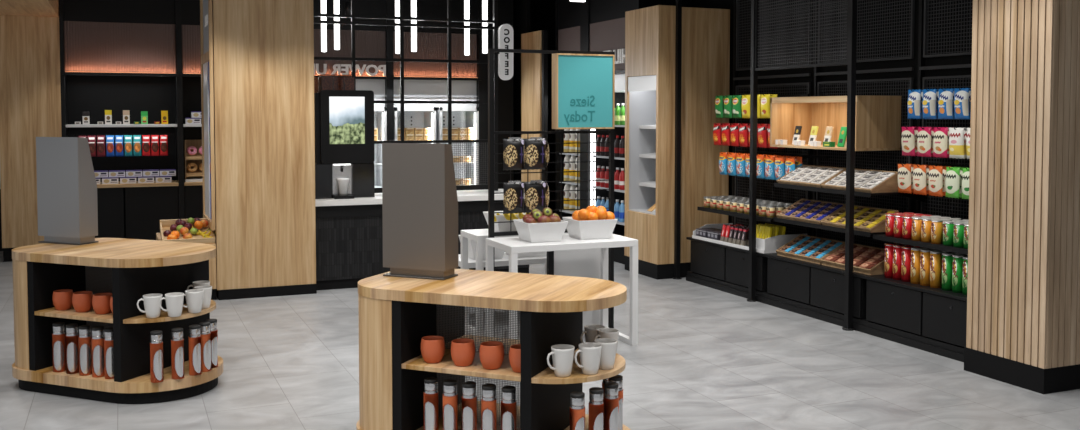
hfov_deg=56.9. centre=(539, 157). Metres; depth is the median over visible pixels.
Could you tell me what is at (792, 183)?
shelf edge
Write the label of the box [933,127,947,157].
snack bag
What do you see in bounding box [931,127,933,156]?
snack bag
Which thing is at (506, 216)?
banana
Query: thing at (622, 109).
drink bottle
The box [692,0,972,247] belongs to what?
wall
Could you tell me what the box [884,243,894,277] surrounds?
tube
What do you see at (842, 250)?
bar
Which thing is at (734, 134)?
snack bag
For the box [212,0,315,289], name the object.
wall column
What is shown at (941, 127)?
snack bag
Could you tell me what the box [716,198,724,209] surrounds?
cup
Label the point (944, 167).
snack bag
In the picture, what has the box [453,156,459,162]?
pack
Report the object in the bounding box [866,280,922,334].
base cabinet
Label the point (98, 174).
snack box
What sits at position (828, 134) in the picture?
sachet
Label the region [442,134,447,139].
pack
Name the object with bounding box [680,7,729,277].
end panel
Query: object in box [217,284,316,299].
baseboard
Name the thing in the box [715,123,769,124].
hook rail
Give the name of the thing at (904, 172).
snack bag
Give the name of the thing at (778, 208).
cup
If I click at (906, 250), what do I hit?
tube
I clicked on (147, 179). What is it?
snack box
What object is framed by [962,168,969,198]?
snack bag
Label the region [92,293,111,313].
tumbler
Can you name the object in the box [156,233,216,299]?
display stand
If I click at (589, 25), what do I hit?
wall
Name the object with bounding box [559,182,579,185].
shelf
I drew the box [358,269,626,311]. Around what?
countertop
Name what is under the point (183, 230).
peach
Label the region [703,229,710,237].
snack box
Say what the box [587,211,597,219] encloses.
orange
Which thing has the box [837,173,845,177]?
bar
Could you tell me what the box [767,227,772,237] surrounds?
snack packet
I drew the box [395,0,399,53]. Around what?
tube
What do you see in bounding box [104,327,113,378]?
flask
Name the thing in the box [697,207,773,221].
metal shelf
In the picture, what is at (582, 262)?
plinth
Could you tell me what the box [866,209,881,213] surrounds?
bar
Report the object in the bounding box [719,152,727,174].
snack bag
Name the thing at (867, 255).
bar
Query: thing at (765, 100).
snack bag
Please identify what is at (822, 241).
bar
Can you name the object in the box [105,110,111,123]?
carton
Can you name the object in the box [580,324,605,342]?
mug
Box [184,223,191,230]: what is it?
plum
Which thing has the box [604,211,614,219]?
orange
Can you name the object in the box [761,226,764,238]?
snack packet
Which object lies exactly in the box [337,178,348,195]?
paper cup
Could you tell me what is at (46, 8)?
ceiling
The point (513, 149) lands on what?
bag
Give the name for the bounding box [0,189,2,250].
trim
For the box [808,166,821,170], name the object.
bar
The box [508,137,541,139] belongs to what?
hooks
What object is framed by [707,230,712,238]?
snack box
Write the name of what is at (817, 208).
bar
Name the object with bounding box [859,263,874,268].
bar
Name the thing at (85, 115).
carton
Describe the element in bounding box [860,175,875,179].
bar
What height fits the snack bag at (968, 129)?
0.218 m
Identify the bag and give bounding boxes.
[503,139,523,169]
[503,182,523,213]
[524,138,545,169]
[524,181,545,212]
[545,138,548,166]
[545,180,548,206]
[713,123,721,144]
[715,96,723,117]
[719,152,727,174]
[721,123,730,145]
[724,95,732,117]
[727,153,735,175]
[730,123,738,146]
[732,95,741,117]
[736,153,745,176]
[739,123,748,146]
[741,95,749,117]
[745,154,749,176]
[748,124,757,147]
[757,94,760,117]
[757,155,764,178]
[758,124,767,147]
[761,94,769,117]
[765,155,774,179]
[768,124,777,148]
[774,156,784,179]
[785,156,795,174]
[792,156,802,167]
[898,164,911,193]
[901,127,914,155]
[907,89,920,118]
[907,164,918,192]
[913,165,926,194]
[914,127,917,155]
[917,127,931,156]
[920,90,922,118]
[922,89,936,118]
[922,165,934,193]
[929,166,942,196]
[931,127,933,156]
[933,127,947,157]
[936,89,938,118]
[938,88,953,118]
[939,166,949,195]
[941,127,953,156]
[945,167,959,198]
[949,127,964,158]
[953,91,954,118]
[954,88,968,118]
[956,167,966,197]
[960,127,966,157]
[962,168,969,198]
[967,128,969,158]
[969,88,970,118]
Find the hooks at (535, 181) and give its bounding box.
[509,180,541,183]
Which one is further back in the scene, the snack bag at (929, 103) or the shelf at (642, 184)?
the shelf at (642, 184)
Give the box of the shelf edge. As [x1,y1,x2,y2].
[778,182,822,187]
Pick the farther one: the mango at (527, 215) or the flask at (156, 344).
the mango at (527, 215)
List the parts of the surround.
panel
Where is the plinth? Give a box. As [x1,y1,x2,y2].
[554,248,599,330]
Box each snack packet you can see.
[720,224,726,240]
[724,225,730,241]
[728,226,734,242]
[732,227,738,243]
[736,227,742,244]
[740,228,747,245]
[756,225,759,237]
[758,225,762,237]
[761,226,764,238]
[764,226,767,238]
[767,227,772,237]
[773,226,778,236]
[780,226,785,234]
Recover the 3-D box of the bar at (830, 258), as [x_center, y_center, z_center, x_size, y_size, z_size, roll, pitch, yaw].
[2.328,0.810,7.958,0.056,0.036,0.121,-1,3,-23]
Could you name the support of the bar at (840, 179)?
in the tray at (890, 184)
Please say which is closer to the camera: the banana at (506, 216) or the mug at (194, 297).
the mug at (194, 297)
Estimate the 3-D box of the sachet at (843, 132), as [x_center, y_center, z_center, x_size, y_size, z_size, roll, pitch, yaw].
[2.450,-0.167,8.053,0.062,0.165,0.072,-1,3,-23]
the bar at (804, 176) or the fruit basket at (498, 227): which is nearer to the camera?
the fruit basket at (498, 227)
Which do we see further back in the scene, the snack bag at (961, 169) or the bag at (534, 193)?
the bag at (534, 193)
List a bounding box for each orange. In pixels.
[167,234,176,239]
[171,230,179,238]
[194,220,202,228]
[573,213,581,220]
[578,209,589,220]
[586,205,597,211]
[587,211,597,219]
[595,208,607,219]
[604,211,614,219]
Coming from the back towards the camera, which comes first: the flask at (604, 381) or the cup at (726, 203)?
the cup at (726, 203)
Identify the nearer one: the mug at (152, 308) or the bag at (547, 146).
the mug at (152, 308)
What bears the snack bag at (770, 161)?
hanging from the hook rail at (742, 152)
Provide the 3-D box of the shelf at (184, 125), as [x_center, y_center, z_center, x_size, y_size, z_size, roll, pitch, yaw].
[-3.882,-0.395,12.129,0.892,0.030,0.460,-1,3,-23]
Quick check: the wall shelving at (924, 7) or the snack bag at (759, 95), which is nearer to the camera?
the wall shelving at (924, 7)
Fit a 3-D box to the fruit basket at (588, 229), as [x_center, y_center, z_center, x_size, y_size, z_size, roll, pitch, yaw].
[0.360,0.506,7.188,0.309,0.140,0.284,-1,3,-23]
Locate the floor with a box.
[0,251,1079,429]
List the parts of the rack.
post, rail, post, rail, rail, post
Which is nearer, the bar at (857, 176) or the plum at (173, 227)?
the bar at (857, 176)
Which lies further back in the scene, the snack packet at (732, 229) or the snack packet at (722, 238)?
the snack packet at (722, 238)
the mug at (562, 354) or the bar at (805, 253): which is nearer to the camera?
the mug at (562, 354)
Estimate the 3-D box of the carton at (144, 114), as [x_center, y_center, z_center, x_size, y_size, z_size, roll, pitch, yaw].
[-4.642,-0.467,11.686,0.072,0.150,0.040,-1,3,-23]
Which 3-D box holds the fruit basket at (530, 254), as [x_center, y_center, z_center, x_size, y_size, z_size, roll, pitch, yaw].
[-0.107,0.713,8.176,0.359,0.170,0.319,-1,3,-23]
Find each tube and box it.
[321,0,326,51]
[334,0,339,49]
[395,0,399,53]
[411,0,416,51]
[464,0,469,54]
[482,0,487,53]
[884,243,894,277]
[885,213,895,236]
[893,244,903,279]
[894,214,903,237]
[901,246,912,281]
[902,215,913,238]
[910,247,921,283]
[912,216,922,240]
[920,249,931,285]
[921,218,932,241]
[930,251,941,287]
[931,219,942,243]
[939,250,950,286]
[942,218,951,242]
[942,253,953,290]
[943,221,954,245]
[952,254,963,292]
[953,222,964,247]
[962,256,967,294]
[964,223,968,248]
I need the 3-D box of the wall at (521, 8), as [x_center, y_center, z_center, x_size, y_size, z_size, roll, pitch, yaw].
[-0.316,-0.751,13.546,0.050,3.600,0.850,-1,3,-23]
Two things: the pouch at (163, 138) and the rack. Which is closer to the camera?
the rack
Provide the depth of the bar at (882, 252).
7.67 m
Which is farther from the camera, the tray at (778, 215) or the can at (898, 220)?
the tray at (778, 215)
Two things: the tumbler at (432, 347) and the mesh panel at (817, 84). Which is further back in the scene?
the mesh panel at (817, 84)
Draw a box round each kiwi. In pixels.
[532,210,542,219]
[542,207,551,216]
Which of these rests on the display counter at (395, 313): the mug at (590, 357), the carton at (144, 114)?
the mug at (590, 357)
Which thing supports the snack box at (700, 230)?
on the tray at (717, 226)
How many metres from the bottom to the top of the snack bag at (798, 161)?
0.218 m
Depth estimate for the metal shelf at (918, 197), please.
7.73 m
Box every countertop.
[12,238,215,267]
[97,180,178,187]
[184,181,202,185]
[315,189,503,206]
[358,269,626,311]
[686,237,966,301]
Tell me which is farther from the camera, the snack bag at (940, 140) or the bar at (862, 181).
the bar at (862, 181)
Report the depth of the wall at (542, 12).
14.17 m
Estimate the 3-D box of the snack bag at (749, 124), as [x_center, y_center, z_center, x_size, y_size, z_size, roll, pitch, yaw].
[1.960,-0.203,9.143,0.056,0.218,0.135,-1,3,-22]
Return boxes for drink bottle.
[596,135,600,155]
[596,166,600,185]
[596,196,600,206]
[600,135,604,155]
[600,166,605,186]
[600,197,605,206]
[605,135,608,155]
[605,167,608,187]
[605,199,608,211]
[614,136,619,156]
[614,168,619,188]
[614,200,619,220]
[615,104,619,124]
[619,103,624,124]
[619,136,624,157]
[619,168,624,189]
[619,200,624,221]
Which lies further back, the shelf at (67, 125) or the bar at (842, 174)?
the shelf at (67, 125)
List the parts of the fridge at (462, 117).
handle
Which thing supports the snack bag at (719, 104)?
hanging from the hook rail at (795, 95)
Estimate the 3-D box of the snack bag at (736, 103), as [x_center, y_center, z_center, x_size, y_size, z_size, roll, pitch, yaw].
[1.855,-0.479,9.372,0.056,0.218,0.135,-3,4,-24]
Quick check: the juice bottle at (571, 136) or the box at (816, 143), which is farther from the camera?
the juice bottle at (571, 136)
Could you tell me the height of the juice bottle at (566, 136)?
0.365 m
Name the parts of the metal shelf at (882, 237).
shelf plate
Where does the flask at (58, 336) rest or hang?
on the display counter at (128, 269)
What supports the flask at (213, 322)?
on the display counter at (128, 269)
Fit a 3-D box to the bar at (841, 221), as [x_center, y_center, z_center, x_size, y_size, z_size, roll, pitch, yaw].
[2.381,0.506,7.819,0.056,0.036,0.121,-1,3,-23]
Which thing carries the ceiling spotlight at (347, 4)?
hanging from the ceiling
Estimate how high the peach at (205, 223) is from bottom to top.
0.072 m
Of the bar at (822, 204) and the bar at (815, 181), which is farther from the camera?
the bar at (822, 204)
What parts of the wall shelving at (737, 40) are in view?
wall rail, frame, frame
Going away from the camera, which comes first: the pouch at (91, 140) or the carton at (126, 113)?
the pouch at (91, 140)
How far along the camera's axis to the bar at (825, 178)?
8.10 m
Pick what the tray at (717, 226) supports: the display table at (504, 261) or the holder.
the holder
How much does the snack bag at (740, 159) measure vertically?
0.218 m
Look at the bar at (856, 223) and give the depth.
7.66 m
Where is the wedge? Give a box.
[647,203,655,211]
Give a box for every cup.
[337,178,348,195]
[703,196,709,207]
[710,197,717,208]
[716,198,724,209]
[723,199,731,210]
[729,200,738,211]
[736,201,745,212]
[743,202,748,213]
[756,203,759,214]
[758,204,766,216]
[766,205,774,217]
[774,205,783,216]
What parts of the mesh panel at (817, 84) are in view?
frame, wall rail, frame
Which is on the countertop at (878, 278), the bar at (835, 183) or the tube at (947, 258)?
the tube at (947, 258)
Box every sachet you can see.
[792,126,801,144]
[808,126,818,145]
[823,126,833,141]
[837,127,846,146]
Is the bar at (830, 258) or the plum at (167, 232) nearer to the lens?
the bar at (830, 258)
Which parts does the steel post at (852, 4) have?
foot plate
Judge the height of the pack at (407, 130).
0.080 m
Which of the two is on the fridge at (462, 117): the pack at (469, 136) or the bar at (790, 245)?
the pack at (469, 136)
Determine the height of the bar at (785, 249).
0.036 m
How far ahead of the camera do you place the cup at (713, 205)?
9.47 m
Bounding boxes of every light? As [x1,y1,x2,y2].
[62,72,177,75]
[181,73,200,76]
[314,75,389,78]
[392,76,481,79]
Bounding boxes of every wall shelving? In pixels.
[732,0,810,234]
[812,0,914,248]
[915,0,972,219]
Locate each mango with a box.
[523,214,531,221]
[525,216,537,222]
[537,216,550,222]
[549,214,560,221]
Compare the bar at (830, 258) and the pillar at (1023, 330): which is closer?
the pillar at (1023, 330)
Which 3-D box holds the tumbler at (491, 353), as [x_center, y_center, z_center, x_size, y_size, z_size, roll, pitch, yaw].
[-0.221,0.907,4.561,0.115,0.112,0.115,-1,3,-23]
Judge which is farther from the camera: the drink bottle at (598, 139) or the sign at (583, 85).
the drink bottle at (598, 139)
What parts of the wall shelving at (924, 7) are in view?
frame, wall rail, frame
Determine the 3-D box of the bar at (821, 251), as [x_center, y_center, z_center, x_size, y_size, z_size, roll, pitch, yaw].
[2.315,0.772,8.143,0.056,0.036,0.121,-1,3,-23]
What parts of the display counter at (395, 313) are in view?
board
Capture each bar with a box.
[779,247,792,251]
[780,176,793,180]
[780,211,792,215]
[785,207,798,211]
[785,243,798,248]
[786,173,798,176]
[789,249,802,253]
[790,177,803,181]
[790,212,802,216]
[791,203,804,208]
[791,239,804,244]
[792,169,804,173]
[795,208,808,213]
[795,245,808,250]
[796,174,808,178]
[797,200,810,204]
[797,235,809,240]
[798,166,810,170]
[799,251,813,256]
[800,178,813,182]
[800,214,813,218]
[801,205,814,209]
[801,241,814,246]
[802,170,815,174]
[805,247,819,252]
[806,175,819,179]
[806,210,819,215]
[807,201,820,205]
[807,237,820,242]
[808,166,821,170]
[810,215,824,220]
[810,253,823,258]
[811,179,824,183]
[811,243,825,248]
[812,171,825,175]
[812,206,825,211]
[816,211,830,216]
[816,249,830,254]
[817,176,830,180]
[817,239,830,244]
[818,167,831,171]
[818,202,831,207]
[822,208,836,212]
[822,245,836,250]
[823,172,836,176]
[824,217,838,222]
[824,256,838,261]
[825,181,839,185]
[828,204,842,208]
[828,241,841,246]
[829,168,842,172]
[830,252,844,257]
[831,177,845,181]
[831,213,845,218]
[835,258,844,263]
[836,182,845,186]
[836,219,844,223]
[836,248,844,252]
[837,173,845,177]
[837,209,845,214]
[853,256,868,262]
[853,261,862,266]
[854,183,863,187]
[854,207,868,212]
[854,211,862,216]
[854,217,868,222]
[854,221,862,225]
[854,246,868,251]
[854,250,862,255]
[855,170,869,174]
[855,174,863,178]
[855,179,869,183]
[859,222,875,227]
[859,252,874,258]
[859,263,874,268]
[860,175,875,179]
[860,184,875,188]
[860,213,875,218]
[865,248,880,253]
[865,259,880,264]
[866,171,881,175]
[866,180,881,185]
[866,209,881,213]
[866,218,881,223]
[871,254,884,260]
[872,176,888,181]
[872,214,885,219]
[878,210,893,214]
[878,250,884,255]
[879,172,894,176]
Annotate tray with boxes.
[186,152,201,159]
[186,169,202,176]
[333,195,353,198]
[692,223,776,253]
[776,165,845,187]
[776,199,845,224]
[776,234,844,263]
[820,205,898,232]
[820,244,884,274]
[821,169,897,192]
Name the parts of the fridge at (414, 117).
handle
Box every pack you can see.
[405,128,413,133]
[405,134,413,139]
[414,128,422,133]
[414,134,422,139]
[423,128,431,133]
[423,134,431,139]
[442,128,447,133]
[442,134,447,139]
[452,128,457,133]
[452,134,457,139]
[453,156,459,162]
[458,128,466,133]
[458,134,466,139]
[460,178,469,184]
[467,128,473,133]
[467,134,473,139]
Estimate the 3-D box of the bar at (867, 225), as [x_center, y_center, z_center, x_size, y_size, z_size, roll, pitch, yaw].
[2.488,0.517,7.566,0.056,0.036,0.121,-1,3,-23]
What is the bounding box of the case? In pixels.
[183,140,202,181]
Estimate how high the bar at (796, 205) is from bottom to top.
0.036 m
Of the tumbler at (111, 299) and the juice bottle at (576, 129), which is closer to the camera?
the tumbler at (111, 299)
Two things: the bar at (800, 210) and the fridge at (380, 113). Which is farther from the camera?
the fridge at (380, 113)
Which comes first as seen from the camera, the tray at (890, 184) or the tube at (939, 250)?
the tube at (939, 250)
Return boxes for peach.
[180,227,188,234]
[183,233,191,238]
[201,220,207,227]
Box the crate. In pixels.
[160,218,214,243]
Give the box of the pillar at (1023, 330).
[964,0,1079,393]
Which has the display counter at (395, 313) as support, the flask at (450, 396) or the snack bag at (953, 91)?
the flask at (450, 396)
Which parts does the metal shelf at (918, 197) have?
shelf plate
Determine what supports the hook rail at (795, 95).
attached to the wall shelving at (737, 40)
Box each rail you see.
[68,134,175,136]
[686,271,963,361]
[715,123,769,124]
[717,94,808,96]
[720,151,827,158]
[902,163,969,168]
[906,126,969,129]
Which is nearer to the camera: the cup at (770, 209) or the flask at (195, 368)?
the flask at (195, 368)
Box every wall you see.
[0,15,61,247]
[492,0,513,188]
[513,0,529,180]
[530,0,554,213]
[555,0,691,264]
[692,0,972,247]
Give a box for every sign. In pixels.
[314,64,385,75]
[496,24,512,79]
[552,51,614,128]
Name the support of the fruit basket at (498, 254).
on the display table at (504, 261)
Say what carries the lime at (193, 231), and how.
in the crate
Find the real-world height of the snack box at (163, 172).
0.075 m
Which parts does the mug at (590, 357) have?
handle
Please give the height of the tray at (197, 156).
0.075 m
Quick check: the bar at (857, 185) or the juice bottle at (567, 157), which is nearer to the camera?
the bar at (857, 185)
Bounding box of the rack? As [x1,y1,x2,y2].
[488,49,614,327]
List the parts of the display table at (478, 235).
frame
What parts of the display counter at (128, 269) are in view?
board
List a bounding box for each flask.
[52,322,65,371]
[66,323,78,373]
[78,325,91,375]
[91,326,104,377]
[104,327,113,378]
[150,330,163,382]
[171,328,183,379]
[189,324,201,375]
[199,322,211,371]
[206,319,217,367]
[424,377,438,429]
[443,379,457,429]
[462,381,476,429]
[481,384,496,429]
[501,386,515,429]
[570,391,584,429]
[589,387,603,429]
[602,378,608,428]
[604,382,618,429]
[609,375,622,429]
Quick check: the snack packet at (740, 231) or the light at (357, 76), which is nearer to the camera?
the snack packet at (740, 231)
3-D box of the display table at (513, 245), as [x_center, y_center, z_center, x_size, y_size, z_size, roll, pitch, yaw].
[0.153,0.958,7.126,0.965,0.755,0.515,-1,3,-23]
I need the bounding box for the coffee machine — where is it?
[314,74,374,198]
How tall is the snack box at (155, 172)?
0.075 m
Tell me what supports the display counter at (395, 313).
on the floor
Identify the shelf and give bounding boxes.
[34,304,112,322]
[66,124,176,126]
[123,300,215,323]
[183,124,201,126]
[401,349,520,381]
[531,348,625,383]
[559,153,579,155]
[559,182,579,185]
[591,186,624,192]
[592,155,624,159]
[639,124,655,128]
[639,153,655,158]
[639,181,655,187]
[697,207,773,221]
[774,183,924,201]
[774,217,885,236]
[873,234,967,254]
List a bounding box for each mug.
[137,293,161,317]
[160,292,183,316]
[183,289,203,312]
[187,281,209,289]
[194,285,211,308]
[547,344,574,376]
[574,342,601,374]
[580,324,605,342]
[592,338,616,369]
[594,328,618,351]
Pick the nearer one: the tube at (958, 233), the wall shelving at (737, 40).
the tube at (958, 233)
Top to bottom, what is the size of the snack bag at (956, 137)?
0.218 m
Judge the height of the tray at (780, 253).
0.170 m
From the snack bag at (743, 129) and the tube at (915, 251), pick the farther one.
the snack bag at (743, 129)
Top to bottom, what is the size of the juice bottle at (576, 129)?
0.365 m
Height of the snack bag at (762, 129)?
0.218 m
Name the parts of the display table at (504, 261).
frame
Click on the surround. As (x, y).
(383, 89)
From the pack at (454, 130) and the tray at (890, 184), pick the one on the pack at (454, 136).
the pack at (454, 130)
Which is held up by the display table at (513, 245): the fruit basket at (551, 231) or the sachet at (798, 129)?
the fruit basket at (551, 231)
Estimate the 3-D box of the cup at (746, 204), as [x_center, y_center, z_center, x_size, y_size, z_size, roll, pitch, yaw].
[1.877,0.455,8.982,0.084,0.103,0.083,-1,3,-23]
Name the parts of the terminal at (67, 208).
plate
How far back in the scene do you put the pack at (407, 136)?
12.90 m
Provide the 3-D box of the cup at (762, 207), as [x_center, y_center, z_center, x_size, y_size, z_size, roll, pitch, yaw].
[1.964,0.465,8.776,0.084,0.103,0.083,-1,3,-23]
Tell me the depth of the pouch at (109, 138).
11.57 m
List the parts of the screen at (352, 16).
grid rail, grid rail, grid rail, grid rail, grid rail, rail, post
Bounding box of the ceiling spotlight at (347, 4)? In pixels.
[345,0,350,14]
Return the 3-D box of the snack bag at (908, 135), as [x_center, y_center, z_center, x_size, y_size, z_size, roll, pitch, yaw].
[2.739,-0.121,7.409,0.056,0.218,0.135,-1,3,-21]
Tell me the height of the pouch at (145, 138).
0.248 m
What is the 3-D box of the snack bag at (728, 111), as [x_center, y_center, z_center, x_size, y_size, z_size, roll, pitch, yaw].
[1.798,-0.485,9.510,0.056,0.218,0.135,-2,3,-20]
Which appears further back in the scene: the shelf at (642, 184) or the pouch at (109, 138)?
the pouch at (109, 138)
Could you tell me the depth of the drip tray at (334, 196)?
9.41 m
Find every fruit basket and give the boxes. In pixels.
[458,235,504,259]
[483,211,525,231]
[505,251,546,256]
[513,219,567,242]
[562,217,617,239]
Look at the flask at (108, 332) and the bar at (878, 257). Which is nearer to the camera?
the flask at (108, 332)
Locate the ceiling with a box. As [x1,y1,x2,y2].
[0,0,58,16]
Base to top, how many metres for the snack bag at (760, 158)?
0.218 m
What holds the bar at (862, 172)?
in the tray at (890, 184)
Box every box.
[94,170,107,177]
[102,177,117,183]
[109,170,124,176]
[120,177,135,183]
[126,170,141,176]
[138,176,153,182]
[143,169,158,176]
[155,176,171,182]
[160,169,175,175]
[185,118,200,123]
[191,111,201,117]
[699,229,706,236]
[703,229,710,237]
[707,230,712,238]
[714,232,721,240]
[770,95,900,150]
[780,140,786,144]
[798,141,804,145]
[814,141,820,145]
[823,142,834,146]
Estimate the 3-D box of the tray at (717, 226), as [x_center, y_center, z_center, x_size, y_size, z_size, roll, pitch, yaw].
[1.931,0.743,9.286,0.465,0.128,1.180,-1,3,-23]
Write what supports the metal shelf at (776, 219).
attached to the mesh panel at (817, 84)
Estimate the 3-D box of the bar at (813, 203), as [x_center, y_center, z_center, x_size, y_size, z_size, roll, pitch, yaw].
[2.320,0.391,8.426,0.056,0.036,0.121,-1,3,-23]
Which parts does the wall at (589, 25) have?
reeded panel, reeded panel, rail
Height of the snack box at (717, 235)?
0.085 m
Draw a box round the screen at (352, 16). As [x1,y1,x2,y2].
[313,0,497,192]
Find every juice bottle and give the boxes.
[564,129,569,151]
[564,155,570,180]
[564,184,570,208]
[569,129,575,151]
[569,155,576,180]
[569,185,575,211]
[575,129,579,153]
[575,156,579,182]
[575,186,579,210]
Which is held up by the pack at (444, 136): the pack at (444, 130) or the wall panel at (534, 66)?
the pack at (444, 130)
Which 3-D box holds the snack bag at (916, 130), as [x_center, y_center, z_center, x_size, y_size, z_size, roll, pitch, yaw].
[2.817,-0.122,7.442,0.056,0.218,0.135,-1,3,-21]
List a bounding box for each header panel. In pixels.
[62,21,177,75]
[181,25,200,76]
[314,29,389,78]
[392,32,481,79]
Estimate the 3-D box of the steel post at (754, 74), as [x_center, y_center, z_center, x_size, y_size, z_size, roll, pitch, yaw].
[1.867,-0.536,8.692,0.090,3.600,0.090,-1,3,-23]
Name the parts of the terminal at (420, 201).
plate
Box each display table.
[458,252,546,323]
[461,229,567,335]
[486,234,637,345]
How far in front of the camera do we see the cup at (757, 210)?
8.85 m
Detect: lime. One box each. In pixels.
[187,218,193,223]
[190,228,197,234]
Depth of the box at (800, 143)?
8.44 m
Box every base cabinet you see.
[690,240,725,280]
[726,248,767,291]
[767,258,810,303]
[810,267,866,318]
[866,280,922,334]
[922,292,966,346]
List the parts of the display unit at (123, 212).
door, panel, door, door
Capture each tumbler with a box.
[52,289,72,309]
[72,291,92,311]
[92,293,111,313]
[110,296,112,312]
[421,336,444,362]
[451,338,474,366]
[479,341,503,369]
[509,344,520,372]
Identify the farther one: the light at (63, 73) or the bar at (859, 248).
the light at (63, 73)
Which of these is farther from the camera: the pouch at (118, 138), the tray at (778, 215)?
the pouch at (118, 138)
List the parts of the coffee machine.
dispenser panel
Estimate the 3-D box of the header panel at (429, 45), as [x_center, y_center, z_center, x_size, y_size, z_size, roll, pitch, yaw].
[-1.335,-1.311,12.888,1.180,0.607,0.135,-1,3,-23]
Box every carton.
[82,112,89,123]
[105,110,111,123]
[123,110,129,123]
[141,111,147,123]
[161,111,167,123]
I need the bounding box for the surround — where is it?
[313,0,491,184]
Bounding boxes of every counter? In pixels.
[12,238,222,403]
[315,189,528,289]
[356,269,630,429]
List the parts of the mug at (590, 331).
handle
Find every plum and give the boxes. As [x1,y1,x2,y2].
[163,230,170,236]
[170,224,176,230]
[179,220,186,225]
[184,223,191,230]
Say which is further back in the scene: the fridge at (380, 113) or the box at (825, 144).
the fridge at (380, 113)
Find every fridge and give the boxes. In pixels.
[374,107,386,187]
[394,107,435,143]
[436,107,478,184]
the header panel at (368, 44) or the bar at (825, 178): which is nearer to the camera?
the bar at (825, 178)
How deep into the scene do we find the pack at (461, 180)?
13.25 m
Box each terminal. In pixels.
[36,137,97,244]
[382,143,457,279]
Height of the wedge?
0.107 m
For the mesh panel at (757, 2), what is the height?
1.300 m
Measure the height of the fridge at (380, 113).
1.730 m
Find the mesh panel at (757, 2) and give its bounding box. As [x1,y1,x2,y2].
[755,0,847,70]
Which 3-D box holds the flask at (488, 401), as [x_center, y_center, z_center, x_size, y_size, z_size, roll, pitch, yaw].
[-0.232,1.176,4.526,0.069,0.285,0.069,0,3,9]
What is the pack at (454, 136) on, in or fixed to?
on the fridge at (462, 117)
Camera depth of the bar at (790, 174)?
8.48 m
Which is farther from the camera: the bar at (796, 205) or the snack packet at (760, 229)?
the snack packet at (760, 229)
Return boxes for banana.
[200,232,215,237]
[504,213,517,219]
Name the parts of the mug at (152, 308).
handle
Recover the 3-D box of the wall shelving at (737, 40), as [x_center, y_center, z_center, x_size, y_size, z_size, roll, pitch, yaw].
[2.189,-0.792,9.512,0.068,3.160,1.241,-1,3,-21]
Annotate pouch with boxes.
[87,135,95,156]
[97,135,104,156]
[106,135,113,156]
[115,135,123,155]
[124,135,132,155]
[133,135,141,155]
[142,135,149,155]
[151,135,158,155]
[160,135,167,155]
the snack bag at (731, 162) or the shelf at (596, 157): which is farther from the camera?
the shelf at (596, 157)
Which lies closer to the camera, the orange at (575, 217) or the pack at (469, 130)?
the orange at (575, 217)
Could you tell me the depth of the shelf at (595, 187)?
11.49 m
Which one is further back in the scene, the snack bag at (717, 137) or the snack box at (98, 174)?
the snack box at (98, 174)
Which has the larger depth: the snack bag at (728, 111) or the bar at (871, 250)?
the snack bag at (728, 111)
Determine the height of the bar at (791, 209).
0.036 m
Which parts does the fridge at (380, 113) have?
door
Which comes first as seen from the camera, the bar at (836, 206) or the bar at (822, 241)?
the bar at (836, 206)
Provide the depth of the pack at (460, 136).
13.18 m
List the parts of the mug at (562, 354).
handle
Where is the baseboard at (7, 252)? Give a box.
[3,248,13,261]
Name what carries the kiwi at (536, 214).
on the mango at (542, 219)
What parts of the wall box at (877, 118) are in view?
rail, board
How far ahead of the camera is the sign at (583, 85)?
7.35 m
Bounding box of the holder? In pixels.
[756,234,806,251]
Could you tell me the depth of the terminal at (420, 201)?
4.94 m
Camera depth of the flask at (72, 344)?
5.81 m
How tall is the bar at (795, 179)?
0.036 m
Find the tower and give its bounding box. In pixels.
[624,5,675,279]
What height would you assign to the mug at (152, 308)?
0.128 m
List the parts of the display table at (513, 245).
frame, frame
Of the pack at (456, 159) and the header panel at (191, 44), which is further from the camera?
the pack at (456, 159)
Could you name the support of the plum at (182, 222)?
on the crate
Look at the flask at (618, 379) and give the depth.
4.66 m
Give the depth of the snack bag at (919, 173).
7.28 m
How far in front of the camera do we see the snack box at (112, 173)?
11.56 m
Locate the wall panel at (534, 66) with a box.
[521,30,547,183]
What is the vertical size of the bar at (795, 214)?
0.036 m
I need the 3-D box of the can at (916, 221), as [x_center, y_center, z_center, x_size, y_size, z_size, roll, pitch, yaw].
[2.700,0.508,7.130,0.076,0.167,0.075,-1,3,-23]
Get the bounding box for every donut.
[187,146,196,154]
[187,163,196,171]
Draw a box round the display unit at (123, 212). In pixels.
[59,0,202,239]
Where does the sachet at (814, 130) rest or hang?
on the wall box at (877, 118)
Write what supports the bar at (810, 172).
in the tray at (778, 180)
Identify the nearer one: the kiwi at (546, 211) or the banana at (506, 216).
the kiwi at (546, 211)
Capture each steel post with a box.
[673,0,681,278]
[747,0,757,301]
[842,0,856,330]
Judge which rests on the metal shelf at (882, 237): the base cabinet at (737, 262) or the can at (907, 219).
the can at (907, 219)

